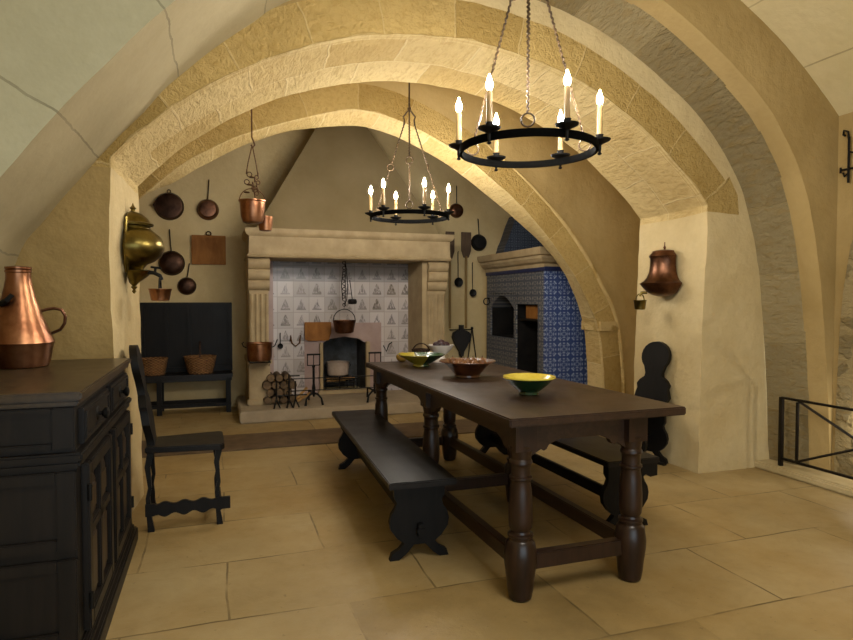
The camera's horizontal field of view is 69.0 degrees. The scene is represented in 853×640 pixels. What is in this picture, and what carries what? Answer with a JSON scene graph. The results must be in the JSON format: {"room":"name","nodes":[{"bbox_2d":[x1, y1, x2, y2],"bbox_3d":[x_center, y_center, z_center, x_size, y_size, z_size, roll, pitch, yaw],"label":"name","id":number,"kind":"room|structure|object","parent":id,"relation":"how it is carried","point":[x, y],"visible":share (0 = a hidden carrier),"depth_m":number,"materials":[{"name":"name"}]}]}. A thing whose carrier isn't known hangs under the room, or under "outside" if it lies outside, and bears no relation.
{"room":"historic interior","nodes":[
{"label":"historic interior","id":0,"kind":"room"},
{"bbox_2d":[139,128,511,410],"bbox_3d":[-1.026,-0.772,8.425,6.900,3.700,0.749,-1,2,-19],"label":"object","id":1,"kind":"structure","parent":0,"point":[276,155],"depth_m":7.87,"materials":[{"name":"paint"}]},
{"bbox_2d":[153,189,183,219],"bbox_3d":[-3.132,-1.400,7.523,0.355,0.372,0.060,-1,2,-19],"label":"round pan","id":2,"kind":"object","parent":1,"relation":"hanging from","point":[168,205],"visible":1,"depth_m":7.50,"materials":[{"name":"orange metal"}]},
{"bbox_2d":[158,229,184,275],"bbox_3d":[-3.105,-0.825,7.547,0.304,0.568,0.073,-1,2,-19],"label":"skillet","id":3,"kind":"object","parent":1,"relation":"hanging from","point":[171,262],"visible":0.96,"depth_m":7.53,"materials":[{"name":"orange metal"}]},
{"bbox_2d":[177,263,195,294],"bbox_3d":[-2.946,-0.503,7.617,0.220,0.395,0.063,-1,2,-19],"label":"skillet","id":4,"kind":"object","parent":1,"relation":"hanging from","point":[186,285],"visible":1,"depth_m":7.60,"materials":[{"name":"orange metal"}]},
{"bbox_2d":[197,180,218,219],"bbox_3d":[-2.699,-1.490,7.653,0.262,0.507,0.092,-1,2,-19],"label":"skillet","id":5,"kind":"object","parent":1,"relation":"hanging from","point":[207,209],"visible":1,"depth_m":7.63,"materials":[{"name":"orange metal"}]},
{"bbox_2d":[191,231,225,264],"bbox_3d":[-2.701,-0.895,7.691,0.400,0.414,0.040,-1,2,-19],"label":"board","id":6,"kind":"object","parent":1,"relation":"attached to","point":[207,249],"visible":1,"depth_m":7.67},
{"bbox_2d":[445,231,453,327],"bbox_3d":[0.330,-0.562,8.729,0.130,1.360,0.036,-1,2,-19],"label":"peel","id":7,"kind":"object","parent":1,"relation":"attached to","point":[446,232],"visible":0.67,"depth_m":8.72,"materials":[{"name":"brown wood"}]},
{"bbox_2d":[450,185,462,217],"bbox_3d":[0.429,-1.667,8.729,0.210,0.460,0.063,-1,2,-19],"label":"skillet","id":8,"kind":"object","parent":1,"relation":"hanging from","point":[458,209],"visible":0.89,"depth_m":8.71,"materials":[{"name":"orange metal"}]},
{"bbox_2d":[454,251,462,286],"bbox_3d":[0.448,-0.717,8.750,0.136,0.505,0.040,-1,2,-19],"label":"ladle","id":9,"kind":"object","parent":1,"relation":"hanging from","point":[458,282],"visible":1,"depth_m":8.76,"materials":[{"name":"metal"}]},
{"bbox_2d":[454,277,462,286],"bbox_3d":[0.449,-0.532,8.753,0.136,0.136,0.034,-1,2,-19],"label":"bowl","id":10,"kind":"object","parent":9,"relation":"on","point":[458,281],"depth_m":8.75,"materials":[{"name":"metal"}]},
{"bbox_2d":[461,232,470,327],"bbox_3d":[0.562,-0.564,8.808,0.150,1.360,0.036,-1,2,-19],"label":"peel","id":11,"kind":"object","parent":1,"relation":"attached to","point":[465,236],"visible":1,"depth_m":8.79,"materials":[{"name":"brown wood"}]},
{"bbox_2d":[469,262,476,296],"bbox_3d":[0.655,-0.576,8.828,0.112,0.493,0.034,-1,2,-19],"label":"ladle","id":12,"kind":"object","parent":1,"relation":"hanging from","point":[472,292],"visible":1,"depth_m":8.83,"materials":[{"name":"metal"}]},
{"bbox_2d":[469,289,476,296],"bbox_3d":[0.656,-0.385,8.831,0.112,0.112,0.028,-1,2,-19],"label":"bowl","id":13,"kind":"object","parent":12,"relation":"on","point":[472,292],"depth_m":8.83,"materials":[{"name":"metal"}]},
{"bbox_2d":[471,219,486,250],"bbox_3d":[0.757,-1.218,8.850,0.242,0.466,0.073,-1,2,-19],"label":"skillet","id":14,"kind":"object","parent":1,"relation":"hanging from","point":[478,242],"visible":1,"depth_m":8.83,"materials":[{"name":"metal"}]},
{"bbox_3d":[0.477,0.136,8.803,0.330,0.014,0.058,-1,2,-19],"label":"utensil rail","id":15,"kind":"object","parent":1,"relation":"attached to","visible":0},
{"bbox_2d":[451,325,470,357],"bbox_3d":[0.491,0.333,8.750,0.268,0.530,0.085,-1,2,-19],"label":"bellows","id":16,"kind":"object","parent":15,"relation":"hanging from","point":[461,338],"visible":0.98,"depth_m":8.71,"materials":[{"name":"black leather"}]},
{"bbox_2d":[468,327,475,357],"bbox_3d":[0.649,0.355,8.846,0.154,0.521,0.038,-1,2,-19],"label":"tongs","id":17,"kind":"object","parent":15,"relation":"hanging from","point":[471,327],"visible":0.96,"depth_m":8.84,"materials":[{"name":"metal"}]},
{"bbox_2d":[138,81,639,394],"bbox_3d":[-0.453,-0.848,5.965,6.819,4.010,0.358,-1,2,-19],"label":"arch","id":18,"kind":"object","parent":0,"point":[607,227],"depth_m":6.28,"materials":[{"name":"stone"}]},
{"bbox_2d":[141,419,477,457],"bbox_3d":[-1.063,1.148,6.111,3.900,0.012,0.660,-1,2,-19],"label":"step","id":19,"kind":"structure","parent":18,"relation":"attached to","point":[238,442],"depth_m":6.04,"materials":[{"name":"stone"}]},
{"bbox_2d":[484,142,624,392],"bbox_3d":[1.299,-0.346,6.574,1.707,2.864,0.375,-1,2,-19],"label":"trim","id":20,"kind":"structure","parent":18,"relation":"attached to","point":[609,325],"depth_m":6.60,"materials":[{"name":"stone"}]},
{"bbox_2d":[15,0,768,511],"bbox_3d":[-0.021,-0.900,4.459,6.365,4.212,0.845,-1,2,-19],"label":"arch","id":21,"kind":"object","parent":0,"point":[686,195],"depth_m":4.41,"materials":[{"name":"stone"}]},
{"bbox_2d":[123,203,164,293],"bbox_3d":[-1.755,-0.445,3.880,0.215,0.560,0.356,-1,2,-19],"label":"urn","id":22,"kind":"object","parent":21,"relation":"attached to","point":[142,246],"visible":1,"depth_m":3.78,"materials":[{"name":"metal"}]},
{"bbox_2d":[127,270,149,293],"bbox_3d":[-1.786,-0.238,3.876,0.136,0.145,0.212,-1,2,-19],"label":"basin","id":23,"kind":"object","parent":22,"relation":"in","point":[134,276],"depth_m":3.82,"materials":[{"name":"gold metal"}]},
{"bbox_2d":[147,266,162,280],"bbox_3d":[-1.692,-0.291,3.855,0.107,0.091,0.028,0,2,-10],"label":"tap","id":24,"kind":"object","parent":22,"relation":"on","point":[149,272],"depth_m":3.85,"materials":[{"name":"metal"}]},
{"bbox_2d":[148,277,171,300],"bbox_3d":[-1.660,-0.194,3.862,0.141,0.148,0.147,-1,2,-19],"label":"pail","id":25,"kind":"object","parent":22,"relation":"hanging from","point":[159,294],"visible":0.99,"depth_m":3.81,"materials":[{"name":"metal"}]},
{"bbox_2d":[639,242,681,296],"bbox_3d":[1.892,-0.419,5.123,0.218,0.453,0.384,-1,2,-19],"label":"fountain","id":26,"kind":"object","parent":21,"relation":"attached to","point":[662,279],"visible":1,"depth_m":5.04,"materials":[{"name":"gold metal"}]},
{"bbox_2d":[633,293,646,309],"bbox_3d":[1.790,-0.156,5.197,0.108,0.137,0.114,-1,2,-19],"label":"pail","id":27,"kind":"object","parent":26,"relation":"hanging from","point":[638,304],"visible":1,"depth_m":5.16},
{"bbox_2d":[0,0,838,469],"bbox_3d":[0.009,-0.917,3.568,6.943,4.303,0.917,-1,2,-19],"label":"arch","id":28,"kind":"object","parent":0,"point":[75,75],"depth_m":4.26,"materials":[{"name":"grey stone"}]},
{"bbox_2d":[106,406,852,639],"bbox_3d":[0.390,1.291,3.398,7.900,0.100,11.300,-1,2,-19],"label":"floor","id":29,"kind":"structure","parent":0,"point":[301,549],"depth_m":3.19,"materials":[{"name":"stone"}]},
{"bbox_2d":[0,358,137,639],"bbox_3d":[-1.712,0.748,2.717,0.683,1.030,1.390,-1,2,-19],"label":"sideboard","id":30,"kind":"object","parent":29,"relation":"on","point":[69,536],"visible":1,"depth_m":2.17,"materials":[{"name":"black wood"}]},
{"bbox_2d":[0,266,66,368],"bbox_3d":[-1.940,-0.016,2.953,0.292,0.482,0.292,1,2,15],"label":"jug","id":31,"kind":"object","parent":30,"relation":"on","point":[27,341],"visible":1,"depth_m":2.89,"materials":[{"name":"metal"}]},
{"bbox_2d":[0,358,130,409],"bbox_3d":[-1.718,0.259,2.699,0.630,0.051,1.350,-1,2,-19],"label":"countertop","id":32,"kind":"structure","parent":30,"relation":"on","point":[61,383],"depth_m":2.44,"materials":[{"name":"brown wood"}]},
{"bbox_2d":[129,345,229,532],"bbox_3d":[-1.506,0.687,3.800,0.557,1.082,0.399,-1,2,-20],"label":"chair","id":33,"kind":"object","parent":29,"relation":"on","point":[204,441],"visible":1,"depth_m":3.67,"materials":[{"name":"black wood"}]},
{"bbox_2d":[140,302,232,415],"bbox_3d":[-2.883,0.450,7.464,1.050,1.320,0.375,-1,2,-19],"label":"settle","id":34,"kind":"object","parent":29,"relation":"on","point":[174,331],"visible":0.73,"depth_m":7.56,"materials":[{"name":"black wood"}]},
{"bbox_2d":[142,357,167,375],"bbox_3d":[-3.225,0.549,7.322,0.333,0.200,0.333,-1,2,-19],"label":"wicker basket","id":35,"kind":"object","parent":34,"relation":"on","point":[153,366],"visible":0.83,"depth_m":7.21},
{"bbox_2d":[184,341,215,374],"bbox_3d":[-2.732,0.449,7.486,0.385,0.390,0.385,-1,2,-19],"label":"wicker basket","id":36,"kind":"object","parent":34,"relation":"on","point":[199,364],"visible":1,"depth_m":7.36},
{"bbox_2d":[236,126,453,423],"bbox_3d":[-0.980,-0.755,7.886,2.760,3.700,1.600,-1,2,-19],"label":"fireplace","id":37,"kind":"object","parent":29,"relation":"on","point":[397,274],"depth_m":7.79,"materials":[{"name":"stone"}]},
{"bbox_2d":[241,339,277,363],"bbox_3d":[-1.897,0.352,7.060,0.402,0.264,0.300,-1,2,-19],"label":"stockpot","id":38,"kind":"object","parent":37,"relation":"on","point":[257,352],"visible":1,"depth_m":6.94,"materials":[{"name":"metal"}]},
{"bbox_2d":[263,396,270,403],"bbox_3d":[-1.890,0.930,7.330,0.096,0.089,0.371,-1,2,-19],"label":"log","id":39,"kind":"object","parent":37,"relation":"on","point":[267,400],"visible":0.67,"depth_m":7.16,"materials":[{"name":"brown wood"}]},
{"bbox_2d":[267,387,273,395],"bbox_3d":[-1.852,0.842,7.340,0.093,0.090,0.327,-1,2,-19],"label":"log","id":40,"kind":"object","parent":39,"relation":"on","point":[270,392],"visible":0.71,"depth_m":7.19,"materials":[{"name":"brown wood"}]},
{"bbox_2d":[262,380,271,388],"bbox_3d":[-1.891,0.753,7.327,0.114,0.108,0.330,-1,2,-19],"label":"log","id":41,"kind":"object","parent":40,"relation":"on","point":[266,384],"visible":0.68,"depth_m":7.17,"materials":[{"name":"brown wood"}]},
{"bbox_2d":[267,372,274,381],"bbox_3d":[-1.848,0.672,7.322,0.098,0.099,0.349,-1,2,-19],"label":"log","id":42,"kind":"object","parent":41,"relation":"on","point":[270,377],"visible":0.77,"depth_m":7.16,"materials":[{"name":"brown wood"}]},
{"bbox_2d":[270,393,279,403],"bbox_3d":[-1.801,0.928,7.361,0.094,0.094,0.353,-1,2,-19],"label":"log","id":43,"kind":"object","parent":37,"relation":"on","point":[273,397],"visible":0.55,"depth_m":7.20,"materials":[{"name":"brown wood"}]},
{"bbox_2d":[274,386,283,394],"bbox_3d":[-1.771,0.836,7.394,0.103,0.100,0.397,-1,2,-19],"label":"log","id":44,"kind":"object","parent":43,"relation":"on","point":[279,390],"visible":0.57,"depth_m":7.22,"materials":[{"name":"brown wood"}]},
{"bbox_2d":[271,379,278,388],"bbox_3d":[-1.799,0.755,7.347,0.093,0.094,0.331,-1,2,-19],"label":"log","id":45,"kind":"object","parent":44,"relation":"on","point":[275,380],"visible":0.67,"depth_m":7.20,"materials":[{"name":"brown wood"}]},
{"bbox_2d":[273,371,282,381],"bbox_3d":[-1.771,0.671,7.388,0.092,0.089,0.385,-1,2,-19],"label":"log","id":46,"kind":"object","parent":45,"relation":"on","point":[277,375],"visible":0.92,"depth_m":7.21,"materials":[{"name":"brown wood"}]},
{"bbox_2d":[279,394,287,403],"bbox_3d":[-1.707,0.927,7.378,0.092,0.093,0.310,-1,2,-19],"label":"log","id":47,"kind":"object","parent":37,"relation":"on","point":[283,399],"visible":0.64,"depth_m":7.24,"materials":[{"name":"brown wood"}]},
{"bbox_2d":[282,387,291,394],"bbox_3d":[-1.675,0.838,7.405,0.109,0.107,0.342,-1,2,-19],"label":"log","id":48,"kind":"object","parent":47,"relation":"on","point":[286,389],"visible":0.34,"depth_m":7.25,"materials":[{"name":"brown wood"}]},
{"bbox_2d":[278,378,287,388],"bbox_3d":[-1.713,0.752,7.389,0.092,0.094,0.348,-1,2,-19],"label":"log","id":49,"kind":"object","parent":48,"relation":"on","point":[283,385],"visible":0.76,"depth_m":7.23,"materials":[{"name":"brown wood"}]},
{"bbox_2d":[287,379,296,388],"bbox_3d":[-1.626,0.750,7.429,0.103,0.103,0.419,-1,2,-19],"label":"log","id":50,"kind":"object","parent":48,"relation":"on","point":[291,380],"visible":0.41,"depth_m":7.24,"materials":[{"name":"brown wood"}]},
{"bbox_2d":[281,371,290,380],"bbox_3d":[-1.666,0.666,7.378,0.091,0.088,0.334,-1,2,-19],"label":"log","id":51,"kind":"object","parent":50,"relation":"on","point":[284,373],"visible":0.66,"depth_m":7.30,"materials":[{"name":"brown wood"}]},
{"bbox_2d":[273,374,306,408],"bbox_3d":[-1.542,0.806,7.011,0.380,0.384,0.052,-1,2,-19],"label":"andiron","id":52,"kind":"object","parent":37,"relation":"on","point":[289,375],"visible":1,"depth_m":7.01,"materials":[{"name":"metal"}]},
{"bbox_2d":[304,353,323,405],"bbox_3d":[-1.365,0.685,7.356,0.227,0.602,0.466,-1,2,-19],"label":"andiron","id":53,"kind":"object","parent":37,"relation":"on","point":[313,393],"visible":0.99,"depth_m":7.17,"materials":[{"name":"metal"}]},
{"bbox_2d":[286,375,372,383],"bbox_3d":[-1.029,0.694,7.245,1.196,0.065,0.014,-1,2,-19],"label":"spit","id":54,"kind":"object","parent":53,"relation":"on","point":[366,375],"visible":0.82,"depth_m":7.20,"materials":[{"name":"metal"}]},
{"bbox_2d":[286,386,387,396],"bbox_3d":[-1.029,0.834,7.249,1.196,0.065,0.014,-1,2,-19],"label":"spit","id":55,"kind":"object","parent":53,"relation":"on","point":[387,386],"visible":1,"depth_m":7.21,"materials":[{"name":"metal"}]},
{"bbox_2d":[304,322,330,340],"bbox_3d":[-1.402,0.149,8.014,0.345,0.245,0.030,-1,2,-19],"label":"board","id":56,"kind":"object","parent":37,"relation":"attached to","point":[313,331],"visible":1,"depth_m":8.00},
{"bbox_2d":[326,374,348,387],"bbox_3d":[-1.201,0.838,8.401,0.314,0.182,0.334,-1,2,-19],"label":"trivet","id":57,"kind":"object","parent":37,"relation":"on","point":[347,374],"visible":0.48,"depth_m":8.26,"materials":[{"name":"metal"}]},
{"bbox_2d":[324,360,350,375],"bbox_3d":[-1.204,0.654,8.404,0.322,0.180,0.322,1,2,26],"label":"enamel pot","id":58,"kind":"object","parent":57,"relation":"on","point":[334,368],"visible":1,"depth_m":8.29,"materials":[{"name":"metal"}]},
{"bbox_2d":[341,261,347,306],"bbox_3d":[-1.035,-0.488,7.791,0.240,0.641,0.050,-1,2,-19],"label":"chain","id":59,"kind":"object","parent":37,"relation":"hanging from","point":[345,269],"visible":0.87,"depth_m":7.79,"materials":[{"name":"metal"}]},
{"bbox_2d":[332,309,355,332],"bbox_3d":[-1.035,0.014,7.807,0.296,0.308,0.294,-1,2,-19],"label":"cauldron","id":60,"kind":"object","parent":59,"relation":"hanging from","point":[340,326],"visible":1,"depth_m":7.70,"materials":[{"name":"metal"}]},
{"bbox_2d":[348,280,356,303],"bbox_3d":[-0.932,-0.349,7.788,0.120,0.306,0.120,-1,2,-19],"label":"skimmer","id":61,"kind":"object","parent":59,"relation":"hanging from","point":[350,301],"visible":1,"depth_m":7.75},
{"bbox_2d":[257,126,439,233],"bbox_3d":[-1.016,-1.839,7.849,2.270,1.530,0.780,-1,2,-19],"label":"hood","id":62,"kind":"object","parent":37,"relation":"attached to","point":[327,187],"depth_m":7.63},
{"bbox_2d":[366,352,380,402],"bbox_3d":[-0.674,0.677,7.591,0.227,0.602,0.466,-1,2,-19],"label":"andiron","id":63,"kind":"object","parent":37,"relation":"on","point":[369,353],"visible":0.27,"depth_m":7.40,"materials":[{"name":"metal"}]},
{"bbox_2d":[332,409,456,561],"bbox_3d":[-0.314,1.002,4.185,0.360,0.428,2.120,-1,2,-16],"label":"bench","id":64,"kind":"object","parent":29,"relation":"on","point":[413,480],"visible":1,"depth_m":3.34,"materials":[{"name":"black wood"}]},
{"bbox_2d":[366,361,685,602],"bbox_3d":[0.373,0.800,4.037,0.940,0.840,2.580,-1,2,-19],"label":"table","id":65,"kind":"object","parent":29,"relation":"on","point":[563,409],"visible":0.85,"depth_m":2.97,"materials":[{"name":"brown wood"}]},
{"bbox_2d":[396,352,405,361],"bbox_3d":[-0.202,0.305,5.120,0.099,0.080,0.088,-1,2,-19],"label":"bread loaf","id":66,"kind":"object","parent":65,"relation":"on","point":[398,357],"visible":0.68,"depth_m":5.09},
{"bbox_2d":[397,352,444,366],"bbox_3d":[-0.040,0.309,4.784,0.370,0.094,0.370,-1,2,-19],"label":"bowl","id":67,"kind":"object","parent":65,"relation":"on","point":[418,359],"visible":1,"depth_m":4.72,"materials":[{"name":"yellow ceramic"}]},
{"bbox_2d":[412,343,429,351],"bbox_3d":[-0.046,0.267,5.204,0.162,0.151,0.159,-1,2,-19],"label":"basket","id":68,"kind":"object","parent":65,"relation":"on","point":[414,349],"visible":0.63,"depth_m":5.18,"materials":[{"name":"wicker"}]},
{"bbox_2d":[428,344,453,362],"bbox_3d":[0.119,0.275,5.123,0.220,0.140,0.220,-1,2,-19],"label":"dish","id":69,"kind":"object","parent":65,"relation":"on","point":[438,349],"visible":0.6,"depth_m":5.05,"materials":[{"name":"white ceramic"}]},
{"bbox_2d":[439,358,495,377],"bbox_3d":[0.271,0.322,4.119,0.380,0.110,0.380,-1,2,-19],"label":"bowl","id":70,"kind":"object","parent":65,"relation":"on","point":[461,370],"visible":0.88,"depth_m":4.02,"materials":[{"name":"ceramic"}]},
{"bbox_2d":[478,355,485,362],"bbox_3d":[0.370,0.269,4.112,0.058,0.068,0.058,1,2,21],"label":"onion","id":71,"kind":"object","parent":70,"relation":"in","point":[481,360],"visible":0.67,"depth_m":4.09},
{"bbox_2d":[503,373,555,395],"bbox_3d":[0.554,0.352,3.350,0.285,0.100,0.285,-1,2,-19],"label":"bowl","id":72,"kind":"object","parent":65,"relation":"on","point":[528,384],"visible":1,"depth_m":3.29,"materials":[{"name":"green ceramic"}]},
{"bbox_2d":[477,217,586,384],"bbox_3d":[1.728,-0.214,8.186,1.650,2.600,2.010,-1,2,-19],"label":"oven","id":73,"kind":"object","parent":29,"relation":"on","point":[522,272],"visible":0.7,"depth_m":7.62,"materials":[{"name":"blue tile"}]},
{"bbox_2d":[493,335,513,337],"bbox_3d":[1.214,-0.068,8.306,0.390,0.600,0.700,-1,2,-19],"label":"shelf","id":74,"kind":"object","parent":73,"relation":"in","point":[494,336],"depth_m":8.34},
{"bbox_2d":[496,217,543,253],"bbox_3d":[1.626,-1.217,9.044,1.270,0.650,0.260,-1,2,-19],"label":"hood","id":75,"kind":"object","parent":73,"relation":"in","point":[514,237],"depth_m":8.82,"materials":[{"name":"tile"}]},
{"bbox_2d":[518,318,537,320],"bbox_3d":[1.393,-0.001,7.640,0.300,0.020,0.558,-1,2,-19],"label":"shelf","id":76,"kind":"object","parent":73,"relation":"attached to","point":[519,319],"depth_m":7.67,"materials":[{"name":"black wood"}]},
{"bbox_2d":[526,305,537,318],"bbox_3d":[1.337,-0.097,7.618,0.130,0.163,0.270,-1,2,-19],"label":"wooden box","id":77,"kind":"object","parent":73,"relation":"on","point":[531,310],"visible":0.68,"depth_m":7.58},
{"bbox_2d":[475,424,659,525],"bbox_3d":[0.852,0.989,4.592,0.360,0.428,2.120,-1,2,-19],"label":"bench","id":78,"kind":"object","parent":29,"relation":"on","point":[597,449],"visible":0.41,"depth_m":3.85,"materials":[{"name":"black wood"}]},
{"bbox_2d":[634,341,671,465],"bbox_3d":[1.755,0.685,5.065,0.514,1.003,0.399,-1,2,-39],"label":"chair","id":79,"kind":"object","parent":29,"relation":"on","point":[656,356],"visible":0.35,"depth_m":5.12,"materials":[{"name":"black wood"}]},
{"bbox_2d":[741,0,852,115],"bbox_3d":[0.897,-2.021,0.711,6.649,1.357,6.001,-1,2,-19],"label":"ceiling","id":80,"kind":"structure","parent":0,"point":[819,33],"depth_m":4.23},
{"bbox_2d":[448,0,610,170],"bbox_3d":[0.511,-1.784,3.097,0.808,1.933,0.714,0,2,9],"label":"chandelier","id":81,"kind":"object","parent":80,"relation":"hanging from","point":[491,130],"visible":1,"depth_m":3.05,"materials":[{"name":"metal"}]},
{"bbox_2d":[448,140,462,160],"bbox_3d":[0.166,-0.870,3.184,0.108,0.100,0.108,0,2,9],"label":"candle holder","id":82,"kind":"object","parent":81,"relation":"on","point":[456,146],"depth_m":3.17,"materials":[{"name":"metal"}]},
{"bbox_2d":[456,111,460,139],"bbox_3d":[0.166,-0.984,3.180,0.027,0.168,0.027,0,2,9],"label":"candle","id":83,"kind":"object","parent":81,"relation":"on","point":[458,114],"depth_m":3.17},
{"bbox_2d":[486,89,491,121],"bbox_3d":[0.289,-0.974,2.853,0.027,0.168,0.027,0,2,9],"label":"candle","id":84,"kind":"object","parent":81,"relation":"on","point":[489,92],"depth_m":2.84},
{"bbox_2d":[478,121,500,144],"bbox_3d":[0.289,-0.860,2.856,0.108,0.100,0.108,0,2,9],"label":"candle holder","id":85,"kind":"object","parent":81,"relation":"on","point":[491,131],"depth_m":2.84,"materials":[{"name":"metal"}]},
{"bbox_2d":[486,152,505,170],"bbox_3d":[0.388,-0.879,3.454,0.108,0.100,0.108,0,2,9],"label":"candle holder","id":86,"kind":"object","parent":81,"relation":"on","point":[495,160],"depth_m":3.43,"materials":[{"name":"metal"}]},
{"bbox_2d":[494,130,498,152],"bbox_3d":[0.388,-0.993,3.450,0.027,0.168,0.027,0,2,9],"label":"candle","id":87,"kind":"object","parent":81,"relation":"on","point":[496,142],"depth_m":3.44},
{"bbox_2d":[551,150,569,168],"bbox_3d":[0.733,-0.877,3.397,0.108,0.100,0.108,0,2,9],"label":"candle holder","id":88,"kind":"object","parent":81,"relation":"on","point":[561,158],"depth_m":3.37,"materials":[{"name":"metal"}]},
{"bbox_2d":[558,137,562,149],"bbox_3d":[0.733,-0.991,3.393,0.027,0.168,0.027,0,2,9],"label":"candle","id":89,"kind":"object","parent":81,"relation":"on","point":[560,140],"depth_m":3.38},
{"bbox_2d":[555,118,578,140],"bbox_3d":[0.634,-0.858,2.799,0.108,0.100,0.108,0,2,9],"label":"candle holder","id":90,"kind":"object","parent":81,"relation":"on","point":[563,128],"depth_m":2.79,"materials":[{"name":"metal"}]},
{"bbox_2d":[564,85,569,117],"bbox_3d":[0.634,-0.972,2.796,0.027,0.168,0.027,0,2,9],"label":"candle","id":91,"kind":"object","parent":81,"relation":"on","point":[567,87],"depth_m":2.78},
{"bbox_2d":[597,104,602,133],"bbox_3d":[0.857,-0.980,3.066,0.027,0.168,0.027,0,2,9],"label":"candle","id":92,"kind":"object","parent":81,"relation":"on","point":[599,107],"depth_m":3.05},
{"bbox_2d":[596,134,610,154],"bbox_3d":[0.857,-0.866,3.069,0.108,0.100,0.108,0,2,9],"label":"candle holder","id":93,"kind":"object","parent":81,"relation":"on","point":[602,139],"depth_m":3.05,"materials":[{"name":"metal"}]},
{"bbox_2d":[831,112,852,470],"bbox_3d":[4.118,-0.134,1.832,0.220,2.850,6.020,-1,2,-19],"label":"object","id":94,"kind":"structure","parent":0,"point":[845,190],"depth_m":4.57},
{"bbox_2d":[754,459,852,496],"bbox_3d":[3.814,1.257,2.058,0.320,0.055,6.360,-1,2,-19],"label":"trim","id":95,"kind":"structure","parent":94,"relation":"attached to","point":[838,484],"depth_m":4.60,"materials":[{"name":"stone"}]},
{"bbox_2d":[778,396,852,479],"bbox_3d":[3.155,0.904,3.704,0.032,0.544,2.430,-1,2,-19],"label":"iron railing","id":96,"kind":"object","parent":95,"relation":"on","point":[782,399],"visible":1,"depth_m":4.69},
{"bbox_2d":[834,241,852,476],"bbox_3d":[3.180,0.013,4.238,0.020,2.300,0.770,-1,2,-19],"label":"trim","id":97,"kind":"structure","parent":94,"relation":"attached to","point":[843,463],"depth_m":4.54,"materials":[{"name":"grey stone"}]},
{"bbox_2d":[839,130,852,182],"bbox_3d":[3.081,-1.187,4.349,0.104,0.392,0.419,-1,2,-19],"label":"bracket","id":98,"kind":"object","parent":94,"relation":"attached to","point":[848,168],"visible":1,"depth_m":4.49,"materials":[{"name":"metal"}]},
{"bbox_3d":[-0.263,-1.609,5.301,5.953,1.632,1.110,-1,2,-19],"label":"ceiling","id":99,"kind":"structure","parent":0,"visible":0},
{"bbox_2d":[244,109,260,195],"bbox_3d":[-1.376,-1.560,4.881,0.128,1.155,0.066,-1,2,-19],"label":"chain","id":100,"kind":"object","parent":99,"relation":"hanging from","point":[252,147],"visible":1,"depth_m":4.88,"materials":[{"name":"metal"}]},
{"bbox_2d":[238,188,265,223],"bbox_3d":[-1.374,-0.902,4.893,0.212,0.277,0.212,-1,2,-19],"label":"copper pot","id":101,"kind":"object","parent":100,"relation":"hanging from","point":[252,210],"visible":1,"depth_m":4.82,"materials":[{"name":"metal"}]},
{"bbox_2d":[252,182,272,231],"bbox_3d":[-1.369,-0.916,5.056,0.124,0.365,0.302,1,2,22],"label":"ladle","id":102,"kind":"object","parent":100,"relation":"hanging from","point":[266,225],"visible":0.78,"depth_m":5.10,"materials":[{"name":"metal"}]},
{"bbox_2d":[365,82,454,224],"bbox_3d":[-0.153,-1.654,5.496,0.808,1.548,0.714,0,2,7],"label":"chandelier","id":103,"kind":"object","parent":99,"relation":"hanging from","point":[444,215],"visible":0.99,"depth_m":5.48,"materials":[{"name":"metal"}]},
{"bbox_2d":[365,210,372,221],"bbox_3d":[-0.500,-0.932,5.563,0.108,0.100,0.108,0,2,7],"label":"candle holder","id":104,"kind":"object","parent":103,"relation":"on","point":[370,211],"depth_m":5.54,"materials":[{"name":"metal"}]},
{"bbox_2d":[369,194,371,209],"bbox_3d":[-0.500,-1.046,5.560,0.027,0.168,0.027,0,2,7],"label":"candle","id":105,"kind":"object","parent":103,"relation":"on","point":[370,195],"depth_m":5.55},
{"bbox_2d":[377,205,389,216],"bbox_3d":[-0.364,-0.921,5.241,0.108,0.100,0.108,0,2,7],"label":"candle holder","id":106,"kind":"object","parent":103,"relation":"on","point":[384,210],"depth_m":5.23,"materials":[{"name":"metal"}]},
{"bbox_2d":[382,187,384,204],"bbox_3d":[-0.364,-1.035,5.237,0.027,0.168,0.027,0,2,7],"label":"candle","id":107,"kind":"object","parent":103,"relation":"on","point":[383,189],"depth_m":5.23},
{"bbox_2d":[390,215,400,224],"bbox_3d":[-0.288,-0.941,5.842,0.108,0.100,0.108,0,2,7],"label":"candle holder","id":108,"kind":"object","parent":103,"relation":"on","point":[395,219],"depth_m":5.82,"materials":[{"name":"metal"}]},
{"bbox_2d":[394,199,396,214],"bbox_3d":[-0.288,-1.055,5.838,0.027,0.168,0.027,0,2,7],"label":"candle","id":109,"kind":"object","parent":103,"relation":"on","point":[395,201],"depth_m":5.83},
{"bbox_2d":[418,204,430,215],"bbox_3d":[-0.017,-0.920,5.197,0.108,0.100,0.108,0,2,7],"label":"candle holder","id":110,"kind":"object","parent":103,"relation":"on","point":[423,209],"depth_m":5.19,"materials":[{"name":"metal"}]},
{"bbox_2d":[423,186,425,203],"bbox_3d":[-0.017,-1.034,5.193,0.027,0.168,0.027,0,2,7],"label":"candle","id":111,"kind":"object","parent":103,"relation":"on","point":[424,188],"depth_m":5.18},
{"bbox_2d":[427,215,438,224],"bbox_3d":[0.059,-0.939,5.798,0.108,0.100,0.108,0,2,7],"label":"candle holder","id":112,"kind":"object","parent":103,"relation":"on","point":[433,218],"depth_m":5.77,"materials":[{"name":"metal"}]},
{"bbox_2d":[447,192,449,208],"bbox_3d":[0.195,-1.043,5.472,0.027,0.168,0.027,0,2,7],"label":"candle","id":113,"kind":"object","parent":103,"relation":"on","point":[448,193],"depth_m":5.46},
{"bbox_2d":[443,209,454,220],"bbox_3d":[0.195,-0.929,5.476,0.108,0.100,0.108,0,2,7],"label":"candle holder","id":114,"kind":"object","parent":103,"relation":"on","point":[448,212],"depth_m":5.45,"materials":[{"name":"metal"}]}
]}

